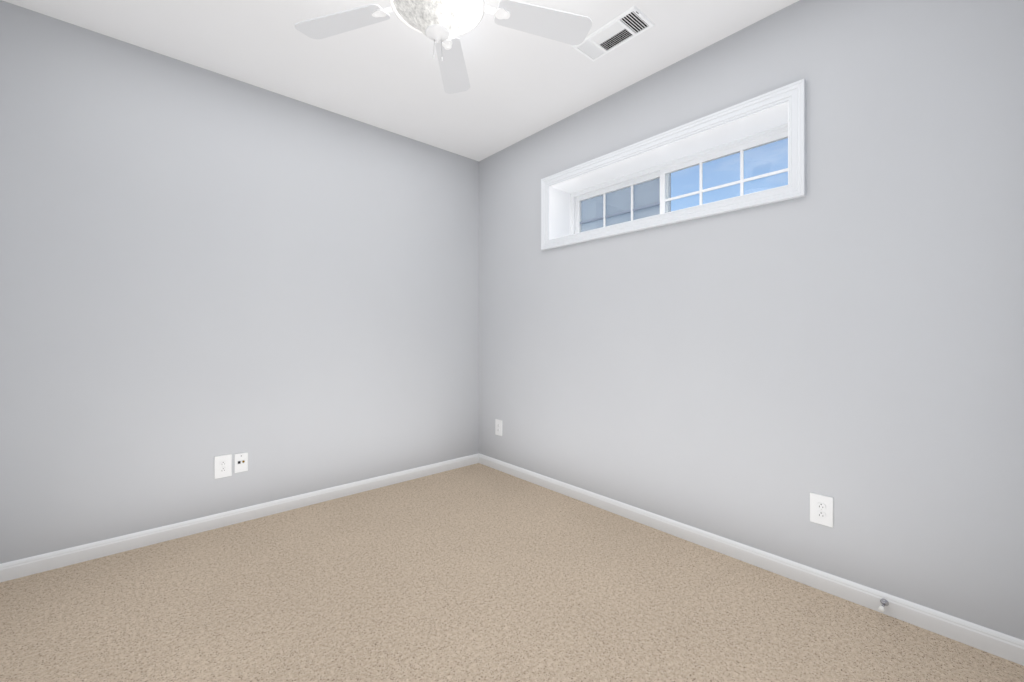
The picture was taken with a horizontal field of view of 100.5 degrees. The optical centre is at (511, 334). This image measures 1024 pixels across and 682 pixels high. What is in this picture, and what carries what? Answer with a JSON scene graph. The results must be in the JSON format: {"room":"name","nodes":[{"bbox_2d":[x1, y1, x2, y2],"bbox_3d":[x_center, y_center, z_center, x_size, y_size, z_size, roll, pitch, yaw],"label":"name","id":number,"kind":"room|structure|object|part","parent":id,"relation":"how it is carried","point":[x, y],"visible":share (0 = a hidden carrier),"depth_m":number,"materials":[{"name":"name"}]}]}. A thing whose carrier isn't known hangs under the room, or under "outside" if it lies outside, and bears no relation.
{"room":"empty bedroom","nodes":[
{"label":"empty bedroom","id":0,"kind":"room"},
{"bbox_2d":[0,0,478,563],"bbox_3d":[-1.358,-0.208,3.018,3.320,2.740,0.120,0,0,-42],"label":"wall","id":1,"kind":"structure","parent":0,"point":[200,268],"depth_m":2.52,"materials":[{"name":"grey paint"}]},
{"bbox_2d":[214,454,231,478],"bbox_3d":[-1.754,0.799,2.583,0.089,0.135,0.006,0,0,-42],"label":"outlet","id":2,"kind":"object","parent":1,"relation":"attached to","point":[227,458],"visible":1,"depth_m":2.58,"materials":[{"name":"white plastic"}]},
{"bbox_2d":[0,453,478,582],"bbox_3d":[-1.381,1.121,2.909,2.900,0.083,0.014,0,0,-42],"label":"baseboard","id":3,"kind":"structure","parent":1,"relation":"attached to","point":[20,568],"depth_m":2.50,"materials":[{"name":"white wood"}]},
{"bbox_2d":[234,452,247,472],"bbox_3d":[-1.680,0.795,2.642,0.072,0.117,0.016,0,0,-42],"label":"outlet plate","id":4,"kind":"object","parent":1,"relation":"attached to","point":[240,462],"visible":1,"depth_m":2.64,"materials":[{"name":"white plastic"}]},
{"bbox_2d":[3,0,798,160],"bbox_3d":[-0.228,-1.638,1.746,3.320,0.120,3.524,0,0,-42],"label":"ceiling","id":5,"kind":"structure","parent":0,"point":[385,75],"depth_m":2.40,"materials":[{"name":"white paint"}]},
{"bbox_2d":[295,0,591,93],"bbox_3d":[-0.284,-1.334,1.649,1.282,0.488,1.259,0,0,-42],"label":"ceiling fan","id":6,"kind":"object","parent":5,"relation":"hanging from","point":[439,23],"visible":1,"depth_m":1.79,"materials":[{"name":"white plastic"}]},
{"bbox_3d":[-0.729,-1.341,1.825,0.420,0.006,0.142,0,11,18],"label":"blade","id":7,"kind":"part","parent":6,"relation":"part of","materials":[{"name":"white wood"}]},
{"label":"pull chain","id":8,"kind":"part","parent":6,"relation":"part of","materials":[{"name":"white metal"}]},
{"bbox_3d":[-0.295,-1.258,1.686,0.356,0.128,0.356,0,0,-42],"label":"lamp shade","id":9,"kind":"part","parent":6,"relation":"part of","materials":[{"name":"white glass"}]},
{"label":"pull chain","id":10,"kind":"part","parent":6,"relation":"part of","materials":[{"name":"white metal"}]},
{"bbox_3d":[-0.296,-1.341,2.141,0.142,0.006,0.420,-11,0,0],"label":"blade","id":11,"kind":"part","parent":6,"relation":"part of","materials":[{"name":"white wood"}]},
{"label":"blade","id":12,"kind":"part","parent":6,"relation":"part of","materials":[{"name":"white wood"}]},
{"bbox_2d":[572,5,654,61],"bbox_3d":[0.529,-1.563,2.244,0.190,0.028,0.395,0,0,-42],"label":"ceiling vent","id":13,"kind":"object","parent":5,"relation":"in","point":[624,27],"visible":1,"depth_m":2.23,"materials":[{"name":"white metal"}]},
{"bbox_2d":[0,463,1023,681],"bbox_3d":[-0.228,1.212,1.746,3.320,0.100,3.524,0,0,-42],"label":"floor","id":14,"kind":"structure","parent":0,"point":[477,572],"depth_m":1.80,"materials":[{"name":"beige carpet"}]},
{"bbox_2d":[479,0,1023,639],"bbox_3d":[0.901,-0.208,2.748,0.300,2.740,3.284,0,0,-42],"label":"wall","id":15,"kind":"structure","parent":0,"point":[847,332],"depth_m":1.95,"materials":[{"name":"grey paint"}]},
{"bbox_2d":[495,419,501,435],"bbox_3d":[-0.116,0.799,3.661,0.008,0.135,0.089,0,0,-42],"label":"outlet","id":16,"kind":"object","parent":15,"relation":"attached to","point":[498,427],"visible":1,"depth_m":3.66,"materials":[{"name":"white plastic"}]},
{"bbox_2d":[541,78,805,249],"bbox_3d":[0.908,-0.914,2.720,0.322,0.552,1.711,0,0,-42],"label":"window","id":17,"kind":"structure","parent":15,"relation":"in","point":[793,94],"depth_m":2.49,"materials":[{"name":"white wood"}]},
{"bbox_3d":[0.769,-0.878,3.087,0.008,0.356,0.251,0,0,-42],"label":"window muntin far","id":18,"kind":"part","parent":17,"relation":"part of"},
{"bbox_3d":[0.769,-0.878,3.087,0.008,0.016,0.710,0,0,-42],"label":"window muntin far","id":19,"kind":"part","parent":17,"relation":"part of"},
{"bbox_3d":[0.773,-0.878,3.091,0.004,0.360,0.714,0,0,-42],"label":"glass","id":20,"kind":"part","parent":17,"relation":"part of","materials":[{"name":"glass"}]},
{"bbox_3d":[0.773,-0.878,3.091,0.024,0.424,0.778,0,0,-42],"label":"window sash far","id":21,"kind":"part","parent":17,"relation":"part of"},
{"bbox_2d":[581,173,670,231],"bbox_3d":[0.788,-0.878,3.095,0.002,0.416,0.782,0,0,-42],"label":"screen","id":22,"kind":"object","parent":17,"relation":"attached to","point":[619,207],"depth_m":3.07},
{"bbox_2d":[549,101,787,239],"bbox_3d":[0.895,-0.919,2.708,0.240,0.422,1.591,0,0,-42],"label":"window recess","id":23,"kind":"object","parent":17,"relation":"attached to","point":[734,130],"visible":0.54,"depth_m":2.67,"materials":[{"name":"white paint"}]},
{"bbox_3d":[1.238,-0.878,2.522,0.008,0.356,0.251,0,0,-42],"label":"window muntin near","id":24,"kind":"part","parent":17,"relation":"part of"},
{"bbox_3d":[1.242,-0.878,2.526,0.024,0.424,0.778,0,0,-42],"label":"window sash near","id":25,"kind":"part","parent":17,"relation":"part of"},
{"bbox_3d":[1.238,-0.878,2.522,0.008,0.016,0.710,0,0,-42],"label":"window muntin near","id":26,"kind":"part","parent":17,"relation":"part of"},
{"bbox_3d":[1.242,-0.878,2.526,0.004,0.360,0.714,0,0,-42],"label":"glass","id":27,"kind":"part","parent":17,"relation":"part of","materials":[{"name":"glass"}]},
{"bbox_2d":[479,453,1023,665],"bbox_3d":[0.784,1.121,2.644,0.014,0.083,3.284,0,0,-42],"label":"baseboard","id":28,"kind":"structure","parent":15,"relation":"attached to","point":[999,644],"depth_m":1.98,"materials":[{"name":"white wood"}]},
{"bbox_2d":[878,599,888,611],"bbox_3d":[1.520,1.112,1.744,0.078,0.027,0.027,0,0,-42],"label":"door stop","id":29,"kind":"object","parent":28,"relation":"attached to","point":[884,603],"visible":1,"depth_m":1.75,"materials":[{"name":"silver metal"}]},
{"bbox_3d":[1.519,1.112,1.743,0.043,0.010,0.010,0,0,-42],"label":"stem","id":30,"kind":"part","parent":29,"relation":"part of","materials":[{"name":"silver metal"}]},
{"bbox_2d":[810,492,833,527],"bbox_3d":[1.412,0.799,1.942,0.006,0.135,0.089,0,0,-42],"label":"outlet","id":31,"kind":"object","parent":15,"relation":"attached to","point":[828,510],"visible":1,"depth_m":1.94,"materials":[{"name":"white plastic"}]},
{"bbox_2d":[817,511,825,517],"bbox_3d":[1.409,0.819,1.940,0.003,0.025,0.034,0,0,-42],"label":"socket","id":32,"kind":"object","parent":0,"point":[823,514],"depth_m":1.94,"materials":[{"name":"white plastic"}]},
{"bbox_2d":[817,502,825,508],"bbox_3d":[1.409,0.780,1.940,0.003,0.025,0.034,0,0,-42],"label":"socket","id":33,"kind":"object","parent":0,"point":[822,506],"depth_m":1.94,"materials":[{"name":"white plastic"}]}
]}

